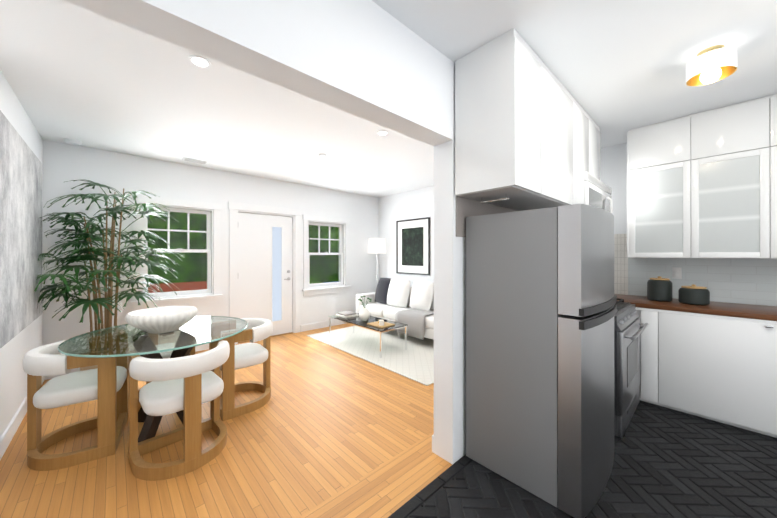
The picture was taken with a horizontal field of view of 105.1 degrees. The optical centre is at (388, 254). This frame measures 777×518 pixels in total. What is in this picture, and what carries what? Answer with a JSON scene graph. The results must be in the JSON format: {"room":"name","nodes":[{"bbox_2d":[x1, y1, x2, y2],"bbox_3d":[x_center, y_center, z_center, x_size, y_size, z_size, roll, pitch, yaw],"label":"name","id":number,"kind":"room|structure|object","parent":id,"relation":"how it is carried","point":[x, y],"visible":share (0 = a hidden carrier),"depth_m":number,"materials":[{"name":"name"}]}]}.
{"room":"kitchen","nodes":[
{"label":"kitchen","id":0,"kind":"room"},
{"bbox_2d":[0,70,42,437],"bbox_3d":[-1.397,0.053,0.557,0.150,2.650,7.680,0,0,-43],"label":"wall","id":1,"kind":"structure","parent":0,"point":[13,374],"depth_m":2.39,"materials":[{"name":"white paint"}]},
{"bbox_2d":[0,110,41,347],"bbox_3d":[-3.002,-0.161,2.437,0.040,1.520,1.520,0,0,-43],"label":"canvas painting","id":2,"kind":"object","parent":1,"relation":"attached to","point":[20,211],"visible":1,"depth_m":2.26,"materials":[{"name":"grey"}]},
{"bbox_2d":[0,376,45,459],"bbox_3d":[-2.555,1.322,1.930,0.016,0.115,3.690,0,0,-43],"label":"baseboard","id":3,"kind":"structure","parent":1,"relation":"attached to","point":[8,434],"depth_m":2.26,"materials":[{"name":"white paint"}]},
{"bbox_2d":[43,140,377,350],"bbox_3d":[-2.086,0.057,5.014,5.190,2.650,0.200,0,0,-43],"label":"wall","id":4,"kind":"structure","parent":0,"point":[63,163],"depth_m":4.07,"materials":[{"name":"white paint"}]},
{"bbox_2d":[46,342,208,379],"bbox_3d":[-3.114,1.324,3.915,1.830,0.115,0.016,0,0,-43],"label":"baseboard","id":5,"kind":"structure","parent":4,"relation":"attached to","point":[205,346],"depth_m":4.25,"materials":[{"name":"white paint"}]},
{"bbox_2d":[130,195,222,310],"bbox_3d":[-2.945,-0.026,4.183,1.050,1.475,0.255,0,0,-43],"label":"window","id":6,"kind":"structure","parent":4,"relation":"in","point":[211,292],"depth_m":4.21,"materials":[{"name":"white paint"}]},
{"bbox_2d":[228,201,300,343],"bbox_3d":[-2.073,0.291,5.007,1.190,2.202,0.228,0,0,-43],"label":"door frame","id":7,"kind":"structure","parent":4,"relation":"attached to","point":[234,208],"depth_m":4.88,"materials":[{"name":"white paint"}]},
{"bbox_2d":[238,212,291,335],"bbox_3d":[-2.033,0.348,4.961,0.908,2.035,0.100,0,0,-43],"label":"front door","id":8,"kind":"structure","parent":4,"relation":"in","point":[264,266],"depth_m":4.96,"materials":[{"name":"white paint"}]},
{"bbox_2d":[300,320,345,331],"bbox_3d":[-0.908,1.326,5.955,1.820,0.115,0.016,0,0,-43],"label":"baseboard","id":9,"kind":"structure","parent":4,"relation":"attached to","point":[312,326],"depth_m":5.57,"materials":[{"name":"white paint"}]},
{"bbox_2d":[302,215,350,295],"bbox_3d":[-1.227,0.010,5.771,1.050,1.465,0.255,0,0,-43],"label":"window","id":10,"kind":"structure","parent":4,"relation":"in","point":[342,285],"depth_m":5.75,"materials":[{"name":"white paint"}]},
{"bbox_2d":[0,323,451,517],"bbox_3d":[-0.779,1.411,3.599,5.190,0.060,4.050,0,0,-43],"label":"floor","id":11,"kind":"structure","parent":0,"point":[325,422],"depth_m":2.02,"materials":[{"name":"brown wood"}]},
{"bbox_2d":[22,333,127,470],"bbox_3d":[-2.225,1.013,2.149,0.530,0.733,0.590,0,0,-43],"label":"chair","id":12,"kind":"object","parent":11,"relation":"on","point":[105,383],"visible":0.9,"depth_m":2.02,"materials":[{"name":"brown wood"}]},
{"bbox_2d":[34,179,184,370],"bbox_3d":[-2.909,0.268,3.251,1.157,2.222,1.071,0,0,-43],"label":"palm plant","id":13,"kind":"object","parent":11,"relation":"on","point":[87,237],"visible":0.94,"depth_m":3.13,"materials":[{"name":"green plant"}]},
{"bbox_2d":[57,316,247,441],"bbox_3d":[-1.815,1.010,2.437,1.200,0.782,1.200,0,0,-43],"label":"dining table","id":14,"kind":"object","parent":11,"relation":"on","point":[144,345],"visible":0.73,"depth_m":2.27,"materials":[{"name":"clear glass"}]},
{"bbox_2d":[125,306,196,333],"bbox_3d":[-1.850,0.539,2.446,0.470,0.165,0.470,0,0,-43],"label":"bowl","id":15,"kind":"object","parent":14,"relation":"on","point":[157,320],"visible":1,"depth_m":2.34,"materials":[{"name":"white ceramic"}]},
{"bbox_2d":[115,321,194,410],"bbox_3d":[-2.213,1.013,2.828,0.578,0.733,0.511,0,0,-43],"label":"chair","id":16,"kind":"object","parent":11,"relation":"on","point":[166,355],"depth_m":2.83,"materials":[{"name":"brown wood"}]},
{"bbox_2d":[128,336,229,480],"bbox_3d":[-1.417,1.013,2.063,0.577,0.733,0.512,0,0,-43],"label":"chair","id":17,"kind":"object","parent":11,"relation":"on","point":[190,385],"visible":0.96,"depth_m":1.92,"materials":[{"name":"brown wood"}]},
{"bbox_2d":[209,318,272,420],"bbox_3d":[-1.373,1.013,2.824,0.509,0.733,0.578,0,0,-43],"label":"chair","id":18,"kind":"object","parent":11,"relation":"on","point":[244,355],"visible":0.65,"depth_m":2.67,"materials":[{"name":"brown wood"}]},
{"bbox_2d":[307,326,433,385],"bbox_3d":[0.194,1.375,4.731,1.875,0.011,2.650,0,0,-43],"label":"rug","id":19,"kind":"object","parent":11,"relation":"on","point":[414,361],"visible":0.5,"depth_m":4.30,"materials":[{"name":"white fabric"}]},
{"bbox_2d":[329,312,407,357],"bbox_3d":[-0.355,1.186,4.577,0.520,0.363,1.310,0,0,-43],"label":"coffee table","id":20,"kind":"object","parent":19,"relation":"on","point":[357,321],"visible":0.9,"depth_m":4.37,"materials":[{"name":"clear glass"}]},
{"bbox_2d":[335,311,357,317],"bbox_3d":[-0.686,0.979,4.891,0.260,0.052,0.280,0,0,-43],"label":"books","id":21,"kind":"object","parent":20,"relation":"on","point":[346,314],"visible":1,"depth_m":4.83,"materials":[{"name":"white paper"}]},
{"bbox_2d":[358,296,371,320],"bbox_3d":[-0.383,0.822,4.585,0.284,0.365,0.262,0,0,-43],"label":"vase","id":22,"kind":"object","parent":20,"relation":"on","point":[364,313],"visible":1,"depth_m":4.51,"materials":[{"name":"white ceramic"}]},
{"bbox_2d":[367,319,394,327],"bbox_3d":[-0.109,0.961,4.267,0.260,0.086,0.320,0,0,-43],"label":"tray","id":23,"kind":"object","parent":20,"relation":"on","point":[380,323],"visible":1,"depth_m":4.21,"materials":[{"name":"brown wood"}]},
{"bbox_2d":[356,278,433,339],"bbox_3d":[0.436,0.902,5.135,0.966,0.931,2.275,0,0,-43],"label":"sofa","id":24,"kind":"object","parent":19,"relation":"on","point":[402,301],"visible":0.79,"depth_m":5.00,"materials":[{"name":"white fabric"}]},
{"bbox_2d":[386,279,410,306],"bbox_3d":[0.173,0.682,5.332,0.222,0.483,0.498,0,0,-43],"label":"pillow","id":25,"kind":"object","parent":24,"relation":"on","point":[397,290],"depth_m":5.26,"materials":[{"name":"fabric"}]},
{"bbox_2d":[395,308,433,339],"bbox_3d":[0.521,1.071,4.747,0.564,0.342,0.628,0,0,-43],"label":"throw blanket","id":26,"kind":"object","parent":24,"relation":"on","point":[417,319],"depth_m":4.54,"materials":[{"name":"grey fabric"}]},
{"bbox_2d":[409,281,433,310],"bbox_3d":[0.548,0.682,4.957,0.214,0.485,0.499,0,0,-43],"label":"pillow","id":27,"kind":"object","parent":24,"relation":"on","point":[421,296],"depth_m":4.86,"materials":[{"name":"fabric"}]},
{"bbox_2d":[368,238,385,283],"bbox_3d":[-0.242,0.518,6.290,0.390,1.729,0.390,0,0,-43],"label":"floor lamp","id":28,"kind":"object","parent":11,"relation":"on","point":[377,246],"visible":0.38,"depth_m":6.14,"materials":[{"name":"white fabric"}]},
{"bbox_2d":[63,0,452,145],"bbox_3d":[-0.442,-1.014,1.264,2.210,0.515,0.160,0,0,-43],"label":"header beam","id":29,"kind":"structure","parent":0,"point":[370,61],"depth_m":1.33,"materials":[{"name":"white paint"}]},
{"bbox_2d":[0,0,776,197],"bbox_3d":[0.453,-1.321,2.269,5.190,0.100,7.680,0,0,-43],"label":"ceiling","id":30,"kind":"structure","parent":0,"point":[90,79],"depth_m":2.19,"materials":[{"name":"white paint"}]},
{"bbox_2d":[64,138,81,145],"bbox_3d":[-3.515,-1.252,3.312,0.135,0.035,0.135,0,0,41],"label":"smoke detector","id":31,"kind":"object","parent":30,"relation":"attached to","point":[72,142],"depth_m":3.28,"materials":[{"name":"white paint"}]},
{"bbox_2d":[182,156,208,163],"bbox_3d":[-2.583,-1.261,3.984,0.280,0.015,0.180,0,0,-43],"label":"ceiling vent","id":32,"kind":"object","parent":30,"relation":"in","point":[195,160],"visible":0.96,"depth_m":3.96,"materials":[{"name":"white metal"}]},
{"bbox_2d":[189,55,210,67],"bbox_3d":[-1.240,-1.269,1.957,0.123,0.004,0.123,0,0,41],"label":"recessed light","id":33,"kind":"object","parent":30,"relation":"in","point":[199,61],"depth_m":1.95,"materials":[{"name":"white paint"}]},
{"bbox_2d":[377,130,387,135],"bbox_3d":[-0.063,-1.268,3.100,0.123,0.004,0.123,0,0,41],"label":"recessed light","id":34,"kind":"object","parent":30,"relation":"in","point":[382,133],"depth_m":3.10,"materials":[{"name":"white paint"}]},
{"bbox_2d":[686,45,736,85],"bbox_3d":[2.012,-1.173,1.858,0.216,0.196,0.216,0,0,-43],"label":"light","id":35,"kind":"object","parent":30,"relation":"attached to","point":[712,64],"visible":1,"depth_m":1.82,"materials":[{"name":"white glass"}]},
{"bbox_2d":[378,186,433,286],"bbox_3d":[2.303,0.056,3.979,0.150,2.650,7.680,0,0,-43],"label":"wall","id":36,"kind":"structure","parent":0,"point":[407,205],"depth_m":6.12,"materials":[{"name":"white paint"}]},
{"bbox_2d":[396,217,429,274],"bbox_3d":[0.468,-0.157,5.830,0.032,1.080,0.870,0,0,-43],"label":"framed picture","id":37,"kind":"object","parent":36,"relation":"attached to","point":[412,246],"visible":0.92,"depth_m":5.80,"materials":[{"name":"black"}]},
{"bbox_2d":[434,62,465,464],"bbox_3d":[1.353,0.055,2.923,2.680,2.650,0.160,0,0,-43],"label":"wall","id":38,"kind":"structure","parent":0,"point":[449,346],"depth_m":2.00,"materials":[{"name":"white paint"}]},
{"bbox_2d":[432,434,433,452],"bbox_3d":[1.282,1.323,2.976,2.650,0.115,0.016,0,0,-43],"label":"baseboard","id":39,"kind":"structure","parent":38,"relation":"attached to","point":[433,434],"depth_m":2.08,"materials":[{"name":"white paint"}]},
{"bbox_2d":[456,196,518,236],"bbox_3d":[0.815,-0.255,2.312,1.000,0.268,0.008,0,0,-43],"label":"panel","id":40,"kind":"object","parent":38,"relation":"attached to","point":[465,207],"visible":0.43,"depth_m":2.07,"materials":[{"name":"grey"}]},
{"bbox_2d":[455,28,600,210],"bbox_3d":[1.274,-0.809,2.454,1.914,0.919,0.395,0,0,-43],"label":"upper cabinet","id":41,"kind":"object","parent":38,"relation":"attached to","point":[527,133],"visible":0.85,"depth_m":1.86,"materials":[{"name":"white wood"}]},
{"bbox_2d":[573,171,612,213],"bbox_3d":[1.703,-0.436,2.758,0.864,0.432,0.530,0,0,-43],"label":"microwave","id":42,"kind":"object","parent":41,"relation":"attached to","point":[590,189],"visible":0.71,"depth_m":2.38,"materials":[{"name":"white"}]},
{"bbox_2d":[388,400,776,517],"bbox_3d":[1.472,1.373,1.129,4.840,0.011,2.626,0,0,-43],"label":"brick floor","id":43,"kind":"structure","parent":0,"point":[687,436],"depth_m":1.80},
{"bbox_2d":[466,204,616,517],"bbox_3d":[1.048,0.548,2.006,0.772,1.641,0.721,0,0,-43],"label":"fridge","id":44,"kind":"object","parent":43,"relation":"on","point":[541,306],"visible":0.98,"depth_m":1.69,"materials":[{"name":"grey metal"}]},
{"bbox_2d":[614,298,647,437],"bbox_3d":[1.828,0.893,2.697,0.812,0.951,0.726,0,0,-43],"label":"stove","id":45,"kind":"object","parent":43,"relation":"on","point":[628,330],"visible":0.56,"depth_m":2.31,"materials":[{"name":"silver metal"}]},
{"bbox_2d":[635,306,657,404],"bbox_3d":[2.387,0.929,3.193,0.664,0.878,0.819,0,0,-43],"label":"base cabinet","id":46,"kind":"object","parent":43,"relation":"on","point":[648,387],"depth_m":2.72,"materials":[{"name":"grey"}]},
{"bbox_2d":[658,306,773,436],"bbox_3d":[2.888,0.929,2.652,0.664,0.878,0.655,0,0,-43],"label":"base cabinet","id":47,"kind":"object","parent":43,"relation":"on","point":[715,361],"depth_m":2.40,"materials":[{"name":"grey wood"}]},
{"bbox_2d":[614,294,776,317],"bbox_3d":[3.278,0.469,2.228,0.667,0.040,3.446,0,0,-43],"label":"countertop","id":48,"kind":"structure","parent":47,"relation":"on","point":[747,311],"depth_m":2.58,"materials":[{"name":"brown wood"}]},
{"bbox_2d":[647,276,671,301],"bbox_3d":[2.662,0.329,2.921,0.184,0.239,0.184,0,0,-43],"label":"canister","id":49,"kind":"object","parent":48,"relation":"on","point":[659,288],"visible":1,"depth_m":2.86,"materials":[{"name":"grey ceramic"}]},
{"bbox_2d":[678,284,709,304],"bbox_3d":[2.792,0.359,2.721,0.200,0.179,0.200,0,0,-43],"label":"canister","id":50,"kind":"object","parent":48,"relation":"on","point":[693,294],"visible":1,"depth_m":2.66,"materials":[{"name":"grey ceramic"}]},
{"bbox_2d":[774,318,776,437],"bbox_3d":[3.334,0.928,2.169,0.664,0.878,0.660,0,0,-43],"label":"base cabinet","id":51,"kind":"object","parent":43,"relation":"on","point":[775,319],"depth_m":2.20,"materials":[{"name":"grey wood"}]},
{"bbox_2d":[601,143,766,305],"bbox_3d":[3.554,0.055,2.479,0.050,2.650,3.480,0,0,-43],"label":"wall","id":52,"kind":"structure","parent":0,"point":[614,167],"depth_m":3.43,"materials":[{"name":"white paint"}]},
{"bbox_2d":[627,118,678,257],"bbox_3d":[2.746,-0.621,2.975,0.435,1.294,0.504,0,0,-43],"label":"upper cabinet","id":53,"kind":"object","parent":52,"relation":"attached to","point":[653,149],"depth_m":2.87,"materials":[{"name":"grey glass"}]},
{"bbox_2d":[614,234,776,305],"bbox_3d":[3.528,0.130,2.462,0.010,0.740,3.470,0,0,-43],"label":"tile backsplash","id":54,"kind":"structure","parent":52,"relation":"attached to","point":[743,280],"depth_m":2.89,"materials":[{"name":"white tile"}]},
{"bbox_2d":[672,267,681,278],"bbox_3d":[2.965,0.188,3.058,0.008,0.115,0.070,0,0,-43],"label":"outlet","id":55,"kind":"object","parent":54,"relation":"attached to","point":[676,272],"visible":1,"depth_m":3.06,"materials":[{"name":"white plastic"}]},
{"bbox_2d":[679,98,758,257],"bbox_3d":[3.033,-0.621,2.665,0.435,1.294,0.540,0,0,-43],"label":"upper cabinet","id":56,"kind":"object","parent":52,"relation":"attached to","point":[702,185],"depth_m":2.55,"materials":[{"name":"grey glass"}]},
{"bbox_2d":[759,94,776,257],"bbox_3d":[3.331,-0.622,2.342,0.435,1.294,0.540,0,0,-43],"label":"upper cabinet","id":57,"kind":"object","parent":52,"relation":"attached to","point":[767,105],"depth_m":2.37,"materials":[{"name":"grey wood"}]},
{"label":"outside","id":58,"kind":"structure","parent":0,"visible":0},
{"bbox_3d":[-2.861,1.454,6.727,19.000,0.100,3.370,0,0,-43],"label":"ground","id":59,"kind":"structure","parent":58,"visible":0},
{"bbox_2d":[148,281,206,292],"bbox_3d":[-4.842,0.941,4.304,5.800,0.880,0.160,0,0,-43],"label":"fence","id":60,"kind":"object","parent":59,"relation":"on","point":[200,285],"depth_m":5.31,"materials":[{"name":"brown wood"}]},
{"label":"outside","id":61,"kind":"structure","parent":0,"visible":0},
{"bbox_2d":[147,210,338,283],"bbox_3d":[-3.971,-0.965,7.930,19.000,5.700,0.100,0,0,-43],"label":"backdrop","id":62,"kind":"structure","parent":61,"point":[318,265],"depth_m":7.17,"materials":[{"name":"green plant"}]}
]}

